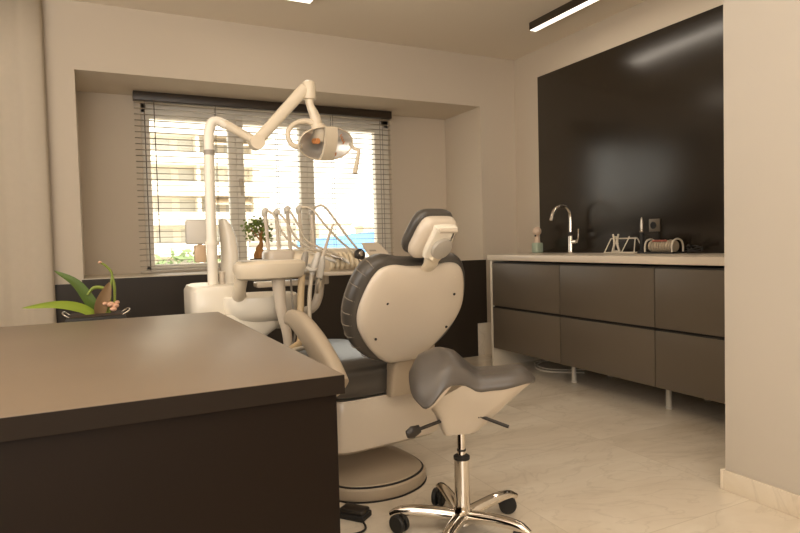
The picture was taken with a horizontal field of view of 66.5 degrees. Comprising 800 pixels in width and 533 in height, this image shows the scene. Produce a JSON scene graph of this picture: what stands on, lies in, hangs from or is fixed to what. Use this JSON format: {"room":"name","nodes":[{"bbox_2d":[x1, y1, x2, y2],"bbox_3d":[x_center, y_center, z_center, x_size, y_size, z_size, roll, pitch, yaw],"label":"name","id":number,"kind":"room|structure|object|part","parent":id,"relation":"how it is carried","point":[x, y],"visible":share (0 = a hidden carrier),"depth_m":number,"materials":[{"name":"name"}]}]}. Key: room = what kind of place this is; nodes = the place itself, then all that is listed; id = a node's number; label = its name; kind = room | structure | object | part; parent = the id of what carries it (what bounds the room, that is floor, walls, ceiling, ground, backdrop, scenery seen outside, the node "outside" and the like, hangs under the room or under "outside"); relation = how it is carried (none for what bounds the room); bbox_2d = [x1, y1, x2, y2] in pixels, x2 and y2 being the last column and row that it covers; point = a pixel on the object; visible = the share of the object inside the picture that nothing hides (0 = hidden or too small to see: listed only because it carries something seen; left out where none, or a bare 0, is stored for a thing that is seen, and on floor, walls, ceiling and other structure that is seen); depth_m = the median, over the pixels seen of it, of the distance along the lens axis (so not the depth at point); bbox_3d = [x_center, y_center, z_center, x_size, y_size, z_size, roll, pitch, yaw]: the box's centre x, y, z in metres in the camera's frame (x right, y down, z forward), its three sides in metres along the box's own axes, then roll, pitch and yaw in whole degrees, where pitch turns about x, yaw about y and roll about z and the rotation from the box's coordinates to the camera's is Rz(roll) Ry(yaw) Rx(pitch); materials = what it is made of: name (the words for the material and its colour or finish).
{"room":"dental clinic","nodes":[
{"label":"dental clinic","id":0,"kind":"room"},
{"bbox_2d":[42,0,516,321],"bbox_3d":[-1.412,-0.446,4.716,5.100,2.600,0.800,-3,2,-26],"label":"wall","id":1,"kind":"structure","parent":0,"point":[452,148],"depth_m":4.60,"materials":[{"name":"paint"}]},
{"bbox_2d":[84,267,220,279],"bbox_3d":[-0.837,0.009,5.007,3.110,0.040,0.812,-3,2,-26],"label":"windowsill","id":2,"kind":"structure","parent":1,"relation":"attached to","point":[135,275],"depth_m":4.31,"materials":[{"name":"stone"}]},
{"bbox_2d":[240,215,272,259],"bbox_3d":[-1.094,-0.184,4.696,0.247,0.422,0.177,-3,2,-26],"label":"bonsai","id":3,"kind":"object","parent":2,"relation":"on","point":[259,249],"visible":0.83,"depth_m":4.69,"materials":[{"name":"green plant"}]},
{"bbox_2d":[140,103,390,269],"bbox_3d":[-1.039,-0.653,5.173,2.100,1.280,0.125,-3,2,-26],"label":"window","id":4,"kind":"structure","parent":1,"relation":"in","point":[378,206],"depth_m":5.03,"materials":[{"name":"plastic"}]},
{"bbox_3d":[-1.652,-0.606,4.883,0.680,1.220,0.070,-3,2,-26],"label":"sash","id":5,"kind":"part","parent":4,"relation":"part of","materials":[{"name":"glass"}]},
{"bbox_3d":[-1.298,-0.649,4.997,0.030,0.140,0.041,-3,2,-26],"label":"handle","id":6,"kind":"part","parent":4,"relation":"part of","materials":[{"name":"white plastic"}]},
{"bbox_2d":[132,90,393,273],"bbox_3d":[-1.007,-0.659,4.974,2.100,1.342,0.070,-3,2,-26],"label":"blind","id":7,"kind":"object","parent":4,"relation":"attached to","point":[145,97],"visible":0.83,"depth_m":4.83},
{"bbox_3d":[-1.881,-0.600,4.545,0.004,1.275,0.055,-3,2,-26],"label":"ladder cord","id":8,"kind":"part","parent":7,"relation":"part of","materials":[{"name":"grey fabric"}]},
{"bbox_3d":[-0.992,0.001,5.003,2.090,0.020,0.048,-3,2,-26],"label":"rail","id":9,"kind":"part","parent":7,"relation":"part of","materials":[{"name":"white metal"}]},
{"bbox_3d":[-1.425,-0.620,4.772,0.004,1.275,0.055,-3,2,-26],"label":"ladder cord","id":10,"kind":"part","parent":7,"relation":"part of","materials":[{"name":"white fabric"}]},
{"bbox_3d":[-0.995,-0.639,4.985,0.004,1.275,0.055,-3,2,-26],"label":"ladder cord","id":11,"kind":"part","parent":7,"relation":"part of","materials":[{"name":"white fabric"}]},
{"bbox_3d":[-0.566,-0.658,5.199,0.004,1.275,0.055,-3,2,-26],"label":"ladder cord","id":12,"kind":"part","parent":7,"relation":"part of","materials":[{"name":"white fabric"}]},
{"bbox_3d":[-0.154,-0.676,5.403,0.004,1.275,0.055,-3,2,-26],"label":"ladder cord","id":13,"kind":"part","parent":7,"relation":"part of","materials":[{"name":"grey fabric"}]},
{"bbox_3d":[-1.079,-0.632,5.168,0.598,1.220,0.070,-3,2,-26],"label":"sash","id":14,"kind":"part","parent":4,"relation":"part of","materials":[{"name":"glass"}]},
{"bbox_3d":[-0.477,-0.658,5.466,0.743,1.220,0.070,-3,2,-26],"label":"sash","id":15,"kind":"part","parent":4,"relation":"part of","materials":[{"name":"glass"}]},
{"bbox_2d":[55,260,486,357],"bbox_3d":[-0.719,0.423,4.625,3.300,0.836,0.020,-3,2,-26],"label":"wall panel","id":16,"kind":"object","parent":1,"relation":"attached to","point":[161,295],"depth_m":4.64,"materials":[{"name":"black wood"}]},
{"bbox_2d":[478,322,491,355],"bbox_3d":[0.873,0.628,5.426,0.465,0.285,0.013,-3,2,-26],"label":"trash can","id":17,"kind":"structure","parent":1,"relation":"attached to","point":[484,329],"depth_m":5.36,"materials":[{"name":"plastic"}]},
{"bbox_2d":[72,0,645,59],"bbox_3d":[0.071,-1.716,1.617,5.500,0.100,7.710,-3,2,-26],"label":"ceiling","id":18,"kind":"structure","parent":0,"point":[487,28],"depth_m":4.34,"materials":[{"name":"paint"}]},
{"bbox_2d":[0,0,56,326],"bbox_3d":[-2.656,-0.378,3.583,1.059,2.584,0.071,-3,2,-26],"label":"curtain","id":19,"kind":"object","parent":18,"relation":"hanging from","point":[27,278],"visible":0.64,"depth_m":3.74,"materials":[{"name":"fabric"}]},
{"bbox_2d":[289,0,313,3],"bbox_3d":[-0.654,-1.712,3.753,0.340,0.032,0.340,-3,2,-26],"label":"recessed light","id":20,"kind":"object","parent":18,"relation":"in","point":[302,1],"visible":1,"depth_m":3.92,"materials":[{"name":"white plastic"}]},
{"bbox_2d":[291,0,312,2],"bbox_3d":[-0.654,-1.698,3.753,0.310,0.004,0.310,-3,2,-26],"label":"diffuser","id":21,"kind":"object","parent":20,"relation":"attached to","point":[303,1],"depth_m":3.92,"materials":[{"name":"white plastic"}]},
{"bbox_2d":[529,0,597,30],"bbox_3d":[1.638,-1.737,3.201,0.065,0.057,2.950,-3,2,-26],"label":"ceiling light","id":22,"kind":"object","parent":18,"relation":"attached to","point":[572,6],"visible":1,"depth_m":4.24,"materials":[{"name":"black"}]},
{"bbox_2d":[340,354,799,532],"bbox_3d":[0.139,0.982,1.720,5.500,0.100,7.710,-3,2,-26],"label":"floor","id":23,"kind":"structure","parent":0,"point":[597,453],"depth_m":2.71,"materials":[{"name":"tile"}]},
{"bbox_2d":[24,261,129,321],"bbox_3d":[-1.298,0.459,2.494,0.380,0.958,0.200,-3,2,-26],"label":"potted orchid","id":24,"kind":"object","parent":23,"relation":"on","point":[101,308],"visible":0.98,"depth_m":2.48,"materials":[{"name":"green plant"}]},
{"bbox_3d":[-1.240,0.566,2.526,0.220,0.738,0.200,-3,2,-26],"label":"planter","id":25,"kind":"part","parent":24,"relation":"part of","materials":[{"name":"grey"}]},
{"bbox_3d":[-1.232,0.090,2.518,0.111,0.221,0.014,-3,2,-26],"label":"flower stem","id":26,"kind":"part","parent":24,"relation":"part of","materials":[{"name":"green plant"}]},
{"bbox_3d":[-1.192,0.156,2.517,0.032,0.022,0.028,-3,2,-26],"label":"withered flower","id":27,"kind":"part","parent":24,"relation":"part of","materials":[{"name":"pink plant"}]},
{"bbox_2d":[0,312,344,532],"bbox_3d":[-1.079,0.597,1.461,1.519,0.750,1.355,-3,2,-26],"label":"desk","id":28,"kind":"object","parent":23,"relation":"on","point":[208,422],"visible":1,"depth_m":1.10,"materials":[{"name":"laminate"}]},
{"bbox_3d":[-0.783,0.631,0.876,1.486,0.712,0.020,-3,2,-26],"label":"panel","id":29,"kind":"part","parent":28,"relation":"part of","materials":[{"name":"laminate"}]},
{"bbox_2d":[184,218,296,335],"bbox_3d":[-0.744,0.341,2.890,0.490,1.135,0.440,-3,2,-26],"label":"cuspidor unit","id":30,"kind":"object","parent":23,"relation":"on","point":[257,311],"visible":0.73,"depth_m":2.73,"materials":[{"name":"white plastic"}]},
{"bbox_2d":[223,291,296,321],"bbox_3d":[-0.656,0.190,2.851,0.356,0.125,0.300,-3,2,-26],"label":"basin","id":31,"kind":"object","parent":30,"relation":"in","point":[257,306],"depth_m":2.72,"materials":[{"name":"white ceramic"}]},
{"bbox_2d":[232,259,317,346],"bbox_3d":[-0.562,0.260,2.652,0.391,0.582,0.228,-1,2,5],"label":"support arm","id":32,"kind":"object","parent":30,"relation":"attached to","point":[244,271],"visible":0.68,"depth_m":2.62,"materials":[{"name":"beige plastic"}]},
{"bbox_2d":[233,259,305,280],"bbox_3d":[-0.563,0.012,2.643,0.311,0.086,0.176,-3,2,-26],"label":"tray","id":33,"kind":"object","parent":32,"relation":"on","point":[261,269],"depth_m":2.57,"materials":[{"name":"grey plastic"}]},
{"bbox_2d":[289,251,308,348],"bbox_3d":[-0.473,0.247,2.617,0.238,0.620,0.104,-3,3,-40],"label":"suction handpiece","id":34,"kind":"object","parent":32,"relation":"attached to","point":[301,281],"visible":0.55,"depth_m":2.68,"materials":[{"name":"grey plastic"}]},
{"bbox_3d":[-0.424,-0.014,2.693,0.043,0.107,0.032,-3,2,-26],"label":"handle","id":35,"kind":"part","parent":34,"relation":"part of","materials":[{"name":"grey plastic"}]},
{"bbox_2d":[293,252,320,350],"bbox_3d":[-0.441,0.247,2.617,0.094,0.615,0.307,1,3,45],"label":"suction handpiece","id":36,"kind":"object","parent":32,"relation":"attached to","point":[316,259],"visible":0.56,"depth_m":2.70,"materials":[{"name":"grey plastic"}]},
{"bbox_3d":[-0.379,-0.013,2.716,0.056,0.106,0.032,-3,2,-26],"label":"handle","id":37,"kind":"part","parent":36,"relation":"part of","materials":[{"name":"grey plastic"}]},
{"bbox_2d":[203,80,359,284],"bbox_3d":[-0.547,-0.412,2.913,0.767,0.962,0.143,-3,2,-26],"label":"lamp","id":38,"kind":"object","parent":30,"relation":"on","point":[321,142],"visible":1,"depth_m":2.88,"materials":[{"name":"white plastic"}]},
{"bbox_2d":[185,220,205,262],"bbox_3d":[-0.918,-0.115,2.785,0.109,0.193,0.052,-3,2,-26],"label":"table lamp","id":39,"kind":"object","parent":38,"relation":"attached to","point":[195,230],"visible":0.77,"depth_m":2.77,"materials":[{"name":"grey plastic"}]},
{"bbox_3d":[-0.725,-0.608,2.819,0.193,0.133,0.056,-3,2,-26],"label":"arm","id":40,"kind":"part","parent":38,"relation":"part of","materials":[{"name":"beige plastic"}]},
{"bbox_3d":[-0.564,-0.721,2.896,0.281,0.302,0.058,-3,2,-26],"label":"arm","id":41,"kind":"part","parent":38,"relation":"part of","materials":[{"name":"beige plastic"}]},
{"bbox_3d":[-0.408,-0.609,2.966,0.035,0.031,0.028,0,3,41],"label":"bulb","id":42,"kind":"part","parent":38,"relation":"part of","materials":[{"name":"orange glass"}]},
{"bbox_3d":[-0.225,-0.542,3.059,0.052,0.166,0.076,-3,2,-26],"label":"handle","id":43,"kind":"part","parent":38,"relation":"part of","materials":[{"name":"beige plastic"}]},
{"bbox_2d":[254,204,389,313],"bbox_3d":[-0.372,-0.031,3.101,0.712,0.567,0.277,-3,2,-26],"label":"table","id":44,"kind":"object","parent":30,"relation":"attached to","point":[340,267],"visible":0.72,"depth_m":3.02,"materials":[{"name":"white plastic"}]},
{"bbox_3d":[-0.648,-0.171,2.969,0.031,0.204,0.020,-3,2,-26],"label":"whip arm","id":45,"kind":"part","parent":44,"relation":"part of","materials":[{"name":"white plastic"}]},
{"bbox_3d":[-0.600,-0.171,2.993,0.026,0.199,0.020,-3,2,-26],"label":"whip arm","id":46,"kind":"part","parent":44,"relation":"part of","materials":[{"name":"white plastic"}]},
{"bbox_3d":[-0.549,-0.173,3.018,0.030,0.232,0.020,-3,2,-26],"label":"whip arm","id":47,"kind":"part","parent":44,"relation":"part of","materials":[{"name":"white plastic"}]},
{"bbox_3d":[-0.496,-0.187,3.044,0.029,0.216,0.020,-3,2,-26],"label":"whip arm","id":48,"kind":"part","parent":44,"relation":"part of","materials":[{"name":"white plastic"}]},
{"bbox_2d":[266,210,335,262],"bbox_3d":[-0.480,-0.147,2.949,0.338,0.271,0.039,-2,2,-2],"label":"dental handpiece","id":49,"kind":"object","parent":44,"relation":"attached to","point":[268,211],"visible":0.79,"depth_m":2.94,"materials":[{"name":"grey plastic"}]},
{"bbox_2d":[278,211,342,260],"bbox_3d":[-0.440,-0.151,2.978,0.322,0.254,0.042,-1,2,-1],"label":"dental handpiece","id":50,"kind":"object","parent":44,"relation":"attached to","point":[279,213],"visible":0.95,"depth_m":2.97,"materials":[{"name":"plastic"}]},
{"bbox_3d":[-0.498,0.146,3.058,0.259,0.223,0.042,-2,2,-22],"label":"swing arm","id":51,"kind":"part","parent":44,"relation":"part of","materials":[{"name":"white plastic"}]},
{"bbox_3d":[-0.440,-0.186,3.072,0.029,0.210,0.020,-3,2,-26],"label":"whip arm","id":52,"kind":"part","parent":44,"relation":"part of","materials":[{"name":"white plastic"}]},
{"bbox_2d":[288,209,349,264],"bbox_3d":[-0.400,-0.150,2.997,0.305,0.289,0.039,-1,2,0],"label":"dental handpiece","id":53,"kind":"object","parent":44,"relation":"attached to","point":[345,260],"visible":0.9,"depth_m":2.99,"materials":[{"name":"grey plastic"}]},
{"bbox_2d":[315,224,334,293],"bbox_3d":[-0.352,-0.040,2.896,0.088,0.328,0.259,-2,2,-3],"label":"syringe","id":54,"kind":"object","parent":44,"relation":"attached to","point":[319,274],"visible":0.94,"depth_m":2.82,"materials":[{"name":"grey plastic"}]},
{"bbox_3d":[-0.365,0.008,2.816,0.034,0.114,0.086,-1,2,14],"label":"handle","id":55,"kind":"part","parent":54,"relation":"part of","materials":[{"name":"grey plastic"}]},
{"bbox_2d":[305,270,353,275],"bbox_3d":[-0.338,0.032,3.115,0.440,0.022,0.225,-3,2,-26],"label":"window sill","id":56,"kind":"structure","parent":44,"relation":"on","point":[326,272],"depth_m":3.02,"materials":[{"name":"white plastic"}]},
{"bbox_2d":[301,206,361,261],"bbox_3d":[-0.332,-0.146,3.041,0.326,0.316,0.049,-1,2,-1],"label":"dental handpiece","id":57,"kind":"object","parent":44,"relation":"attached to","point":[308,207],"visible":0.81,"depth_m":3.03,"materials":[{"name":"plastic"}]},
{"bbox_2d":[313,204,364,258],"bbox_3d":[-0.291,-0.132,3.063,0.296,0.362,0.043,-1,2,0],"label":"dental handpiece","id":58,"kind":"object","parent":44,"relation":"attached to","point":[319,205],"visible":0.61,"depth_m":3.05,"materials":[{"name":"grey plastic"}]},
{"bbox_3d":[-0.104,-0.061,3.180,0.159,0.132,0.118,-3,2,-26],"label":"control panel","id":59,"kind":"part","parent":44,"relation":"part of","materials":[{"name":"white plastic"}]},
{"bbox_2d":[340,503,371,532],"bbox_3d":[-0.238,0.907,2.133,0.354,0.036,0.182,-4,3,-44],"label":"foot pedal","id":60,"kind":"object","parent":23,"relation":"on","point":[348,511],"visible":0.85,"depth_m":2.22,"materials":[{"name":"black plastic"}]},
{"bbox_2d":[284,209,464,503],"bbox_3d":[-0.331,0.343,2.789,0.638,1.118,1.691,-3,3,-34],"label":"dental chair","id":61,"kind":"object","parent":23,"relation":"on","point":[395,309],"visible":0.75,"depth_m":2.31,"materials":[{"name":"white plastic"}]},
{"bbox_3d":[-0.330,0.317,2.280,0.065,0.289,0.479,-3,3,-34],"label":"armrest","id":62,"kind":"part","parent":61,"relation":"part of","materials":[{"name":"white plastic"}]},
{"bbox_3d":[-0.405,0.548,2.964,0.550,0.398,1.325,-3,3,-34],"label":"seat","id":63,"kind":"part","parent":61,"relation":"part of","materials":[{"name":"grey leather"}]},
{"bbox_3d":[-0.228,0.874,2.731,0.484,0.048,0.800,-3,3,-34],"label":"plate","id":64,"kind":"part","parent":61,"relation":"part of","materials":[{"name":"white plastic"}]},
{"bbox_3d":[0.145,-0.063,2.136,0.084,0.074,0.058,-3,3,-34],"label":"locking knob","id":65,"kind":"part","parent":61,"relation":"part of","materials":[{"name":"white plastic"}]},
{"bbox_2d":[389,347,534,532],"bbox_3d":[0.229,0.595,2.090,0.469,0.639,0.492,0,3,38],"label":"stool","id":66,"kind":"object","parent":23,"relation":"on","point":[463,396],"visible":1,"depth_m":2.03,"materials":[{"name":"grey leather"}]},
{"bbox_3d":[0.082,0.857,2.122,0.240,0.061,0.051,-1,2,4],"label":"leg","id":67,"kind":"part","parent":66,"relation":"part of","materials":[{"name":"silver metal"}]},
{"bbox_3d":[0.104,0.526,2.033,0.114,0.035,0.011,-2,2,-23],"label":"lever","id":68,"kind":"part","parent":66,"relation":"part of","materials":[{"name":"black plastic"}]},
{"bbox_3d":[0.180,0.849,2.244,0.049,0.061,0.241,-2,2,-16],"label":"leg","id":69,"kind":"part","parent":66,"relation":"part of","materials":[{"name":"silver metal"}]},
{"bbox_3d":[0.171,0.860,1.986,0.049,0.061,0.241,-1,2,20],"label":"leg","id":70,"kind":"part","parent":66,"relation":"part of","materials":[{"name":"silver metal"}]},
{"bbox_3d":[0.211,0.612,2.104,0.028,0.095,0.028,-1,2,4],"label":"gas rod","id":71,"kind":"part","parent":66,"relation":"part of","materials":[{"name":"silver metal"}]},
{"bbox_3d":[0.330,0.848,2.189,0.241,0.061,0.049,-3,3,-34],"label":"leg","id":72,"kind":"part","parent":66,"relation":"part of","materials":[{"name":"silver metal"}]},
{"bbox_3d":[0.317,0.517,2.033,0.093,0.037,0.011,0,2,23],"label":"lever","id":73,"kind":"part","parent":66,"relation":"part of","materials":[{"name":"black plastic"}]},
{"bbox_3d":[0.325,0.854,2.030,0.241,0.061,0.049,0,3,38],"label":"leg","id":74,"kind":"part","parent":66,"relation":"part of","materials":[{"name":"silver metal"}]},
{"bbox_2d":[490,260,611,382],"bbox_3d":[1.157,0.371,4.635,0.560,0.845,0.811,-3,2,-26],"label":"base cabinet","id":75,"kind":"object","parent":23,"relation":"on","point":[526,294],"depth_m":4.49,"materials":[{"name":"black"}]},
{"bbox_3d":[0.981,0.362,4.987,0.560,0.845,0.024,-3,2,-26],"label":"cabinet end panel","id":76,"kind":"part","parent":75,"relation":"part of","materials":[{"name":"wood"}]},
{"bbox_3d":[0.915,0.150,4.494,0.019,0.334,0.780,-3,2,-26],"label":"drawer","id":77,"kind":"part","parent":75,"relation":"part of","materials":[{"name":"grey laminate"}]},
{"bbox_3d":[0.912,-0.020,4.488,0.021,0.006,0.783,-3,2,-26],"label":"finger rail","id":78,"kind":"part","parent":75,"relation":"part of","materials":[{"name":"black metal"}]},
{"bbox_3d":[0.921,0.331,4.502,0.021,0.006,0.783,-3,2,-26],"label":"finger rail","id":79,"kind":"part","parent":75,"relation":"part of","materials":[{"name":"black metal"}]},
{"bbox_3d":[0.923,0.494,4.507,0.019,0.320,0.780,-3,2,-26],"label":"drawer","id":80,"kind":"part","parent":75,"relation":"part of","materials":[{"name":"grey laminate"}]},
{"bbox_3d":[1.210,0.733,4.245,0.048,0.150,0.048,-3,2,-26],"label":"leg","id":81,"kind":"part","parent":75,"relation":"part of","materials":[{"name":"grey plastic"}]},
{"bbox_2d":[534,360,583,372],"bbox_3d":[1.224,0.735,4.746,0.378,0.105,0.580,-3,2,-26],"label":"cable bundle","id":82,"kind":"object","parent":23,"relation":"on","point":[540,361],"visible":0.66,"depth_m":4.61,"materials":[{"name":"white plastic"}]},
{"bbox_2d":[560,263,710,409],"bbox_3d":[1.513,0.396,3.920,0.560,0.832,0.784,-3,2,-26],"label":"base cabinet","id":83,"kind":"object","parent":23,"relation":"on","point":[607,322],"visible":0.66,"depth_m":3.74,"materials":[{"name":"black"}]},
{"bbox_3d":[1.265,0.168,3.790,0.019,0.334,0.780,-3,2,-26],"label":"drawer","id":84,"kind":"part","parent":83,"relation":"part of","materials":[{"name":"grey laminate"}]},
{"bbox_3d":[1.262,-0.002,3.784,0.021,0.006,0.783,-3,2,-26],"label":"finger rail","id":85,"kind":"part","parent":83,"relation":"part of","materials":[{"name":"black metal"}]},
{"bbox_3d":[1.274,0.512,3.803,0.019,0.320,0.780,-3,2,-26],"label":"drawer","id":86,"kind":"part","parent":83,"relation":"part of","materials":[{"name":"grey laminate"}]},
{"bbox_3d":[1.271,0.349,3.798,0.021,0.006,0.783,-3,2,-26],"label":"finger rail","id":87,"kind":"part","parent":83,"relation":"part of","materials":[{"name":"black metal"}]},
{"bbox_3d":[1.560,0.751,3.542,0.048,0.150,0.048,-3,2,-26],"label":"leg","id":88,"kind":"part","parent":83,"relation":"part of","materials":[{"name":"grey plastic"}]},
{"bbox_2d":[655,265,724,403],"bbox_3d":[1.863,0.414,3.216,0.560,0.832,0.784,-3,2,-26],"label":"base cabinet","id":89,"kind":"object","parent":23,"relation":"on","point":[689,299],"visible":0.59,"depth_m":3.23,"materials":[{"name":"black"}]},
{"bbox_2d":[487,253,723,265],"bbox_3d":[1.490,-0.056,3.944,0.600,0.043,2.525,-3,2,-26],"label":"countertop","id":90,"kind":"structure","parent":89,"relation":"on","point":[710,259],"depth_m":3.72,"materials":[{"name":"white stone"}]},
{"bbox_2d":[532,227,542,252],"bbox_3d":[1.146,-0.222,5.098,0.072,0.216,0.075,-3,2,-26],"label":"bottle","id":91,"kind":"object","parent":90,"relation":"on","point":[537,247],"visible":1,"depth_m":5.07,"materials":[{"name":"green plastic"}]},
{"bbox_2d":[549,204,578,252],"bbox_3d":[1.262,-0.291,4.678,0.234,0.381,0.122,-3,2,-26],"label":"tap","id":92,"kind":"object","parent":90,"relation":"on","point":[571,241],"visible":0.98,"depth_m":4.73,"materials":[{"name":"silver metal"}]},
{"bbox_3d":[1.240,-0.372,4.702,0.222,0.221,0.035,-3,2,-26],"label":"spout","id":93,"kind":"part","parent":92,"relation":"part of","materials":[{"name":"silver metal"}]},
{"bbox_2d":[568,236,574,252],"bbox_3d":[1.331,-0.173,4.753,0.054,0.135,0.054,-3,2,-26],"label":"tap","id":94,"kind":"object","parent":92,"relation":"attached to","point":[571,243],"depth_m":4.73,"materials":[{"name":"silver metal"}]},
{"bbox_3d":[1.353,-0.231,4.704,0.031,0.116,0.086,-3,2,-26],"label":"lever handle","id":95,"kind":"part","parent":92,"relation":"part of","materials":[{"name":"silver metal"}]},
{"bbox_2d":[604,234,639,253],"bbox_3d":[1.564,-0.161,4.263,0.109,0.136,0.278,-3,2,-26],"label":"stand","id":96,"kind":"object","parent":90,"relation":"on","point":[615,242],"visible":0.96,"depth_m":4.28,"materials":[{"name":"silver metal"}]},
{"bbox_3d":[1.521,-0.165,4.303,0.018,0.129,0.080,-3,2,-26],"label":"clip frame","id":97,"kind":"part","parent":96,"relation":"part of","materials":[{"name":"silver metal"}]},
{"bbox_2d":[637,217,646,253],"bbox_3d":[1.633,-0.210,4.120,0.064,0.243,0.064,-3,2,-26],"label":"light","id":98,"kind":"object","parent":90,"relation":"on","point":[641,231],"visible":0.9,"depth_m":4.11,"materials":[{"name":"black plastic"}]},
{"bbox_3d":[1.633,-0.171,4.121,0.030,0.125,0.030,-3,2,-26],"label":"handle","id":99,"kind":"part","parent":98,"relation":"part of","materials":[{"name":"black rubber"}]},
{"bbox_2d":[644,238,684,253],"bbox_3d":[1.712,-0.135,3.966,0.114,0.100,0.230,-3,2,-26],"label":"rack","id":100,"kind":"object","parent":90,"relation":"on","point":[670,246],"visible":1,"depth_m":3.92,"materials":[{"name":"silver metal"}]},
{"bbox_2d":[644,251,684,253],"bbox_3d":[1.713,-0.091,3.967,0.110,0.012,0.230,-3,2,-26],"label":"tray","id":101,"kind":"object","parent":100,"relation":"attached to","point":[652,252],"depth_m":3.92,"materials":[{"name":"silver metal"}]},
{"bbox_2d":[684,244,702,252],"bbox_3d":[1.806,-0.112,3.813,0.074,0.059,0.210,-2,2,-8],"label":"power cord","id":102,"kind":"object","parent":90,"relation":"on","point":[688,250],"visible":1,"depth_m":3.77,"materials":[{"name":"black rubber"}]},
{"bbox_3d":[1.612,0.016,3.081,0.021,0.006,0.783,-3,2,-26],"label":"finger rail","id":103,"kind":"part","parent":89,"relation":"part of","materials":[{"name":"black metal"}]},
{"bbox_3d":[1.615,0.186,3.087,0.019,0.334,0.780,-3,2,-26],"label":"drawer","id":104,"kind":"part","parent":89,"relation":"part of","materials":[{"name":"grey laminate"}]},
{"bbox_3d":[1.624,0.530,3.100,0.019,0.320,0.780,-3,2,-26],"label":"drawer","id":105,"kind":"part","parent":89,"relation":"part of","materials":[{"name":"grey laminate"}]},
{"bbox_3d":[1.621,0.367,3.095,0.021,0.006,0.783,-3,2,-26],"label":"finger rail","id":106,"kind":"part","parent":89,"relation":"part of","materials":[{"name":"black metal"}]},
{"bbox_2d":[514,0,722,253],"bbox_3d":[2.443,-0.474,2.913,0.200,2.600,7.460,-3,2,-26],"label":"wall","id":107,"kind":"structure","parent":0,"point":[648,16],"depth_m":5.05,"materials":[{"name":"paint"}]},
{"bbox_2d":[537,5,723,252],"bbox_3d":[1.741,-0.829,4.057,0.012,1.478,2.510,-3,2,-26],"label":"panel","id":108,"kind":"object","parent":107,"relation":"attached to","point":[630,131],"visible":0.56,"depth_m":4.22,"materials":[{"name":"black glass"}]},
{"bbox_2d":[649,219,659,231],"bbox_3d":[1.718,-0.279,4.125,0.013,0.086,0.090,-3,2,-26],"label":"wall socket","id":109,"kind":"object","parent":108,"relation":"attached to","point":[654,224],"visible":1,"depth_m":4.12,"materials":[{"name":"grey plastic"}]},
{"bbox_2d":[723,0,799,494],"bbox_3d":[2.632,-0.403,0.942,1.220,2.600,3.760,-3,2,-26],"label":"wall","id":110,"kind":"structure","parent":0,"point":[761,38],"depth_m":2.23,"materials":[{"name":"paint"}]},
{"bbox_2d":[720,468,799,518],"bbox_3d":[2.655,0.856,0.994,1.233,0.080,3.775,-3,2,-26],"label":"baseboard","id":111,"kind":"structure","parent":110,"relation":"attached to","point":[787,502],"depth_m":2.26,"materials":[{"name":"stone"}]},
{"label":"outside","id":112,"kind":"structure","parent":0,"visible":0},
{"bbox_3d":[-5.379,2.924,168.623,380.000,0.500,293.500,-3,2,-26],"label":"ground","id":113,"kind":"structure","parent":112,"visible":0},
{"bbox_2d":[155,249,206,264],"bbox_3d":[-13.492,3.361,38.004,5.118,9.062,5.422,-3,2,-26],"label":"street tree","id":114,"kind":"object","parent":113,"relation":"on","point":[182,255],"visible":0.09,"depth_m":37.59,"materials":[{"name":"green plant"}]},
{"bbox_2d":[149,120,278,263],"bbox_3d":[-20.261,-6.812,62.365,12.500,27.850,14.000,-3,2,-26],"label":"apartment building","id":115,"kind":"structure","parent":113,"relation":"on","point":[258,187],"depth_m":56.19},
{"bbox_2d":[247,220,296,259],"bbox_3d":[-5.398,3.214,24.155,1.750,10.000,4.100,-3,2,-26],"label":"apartment building","id":116,"kind":"structure","parent":113,"relation":"on","point":[273,245],"depth_m":22.17,"materials":[{"name":"white concrete"}]},
{"bbox_2d":[279,228,298,241],"bbox_3d":[-26.923,-3.111,157.466,7.600,13.500,6.600,-3,2,-26],"label":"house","id":117,"kind":"structure","parent":113,"relation":"on","point":[297,234],"depth_m":154.36,"materials":[{"name":"white"}]},
{"bbox_2d":[315,223,352,238],"bbox_3d":[-17.989,-4.107,161.887,9.600,14.700,6.600,-3,2,-26],"label":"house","id":118,"kind":"structure","parent":113,"relation":"on","point":[347,227],"depth_m":158.87,"materials":[{"name":"white"}]},
{"bbox_2d":[296,232,373,251],"bbox_3d":[-2.698,2.960,32.252,6.400,9.750,6.000,-3,2,-26],"label":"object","id":119,"kind":"object","parent":113,"relation":"on","point":[356,238],"visible":0.02,"depth_m":33.06,"materials":[{"name":"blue fabric"}]},
{"bbox_2d":[354,225,373,256],"bbox_3d":[-7.239,-4.183,167.234,8.600,13.900,6.600,-3,2,-26],"label":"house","id":120,"kind":"structure","parent":113,"relation":"on","point":[358,229],"depth_m":163.39,"materials":[{"name":"white"}]}
]}

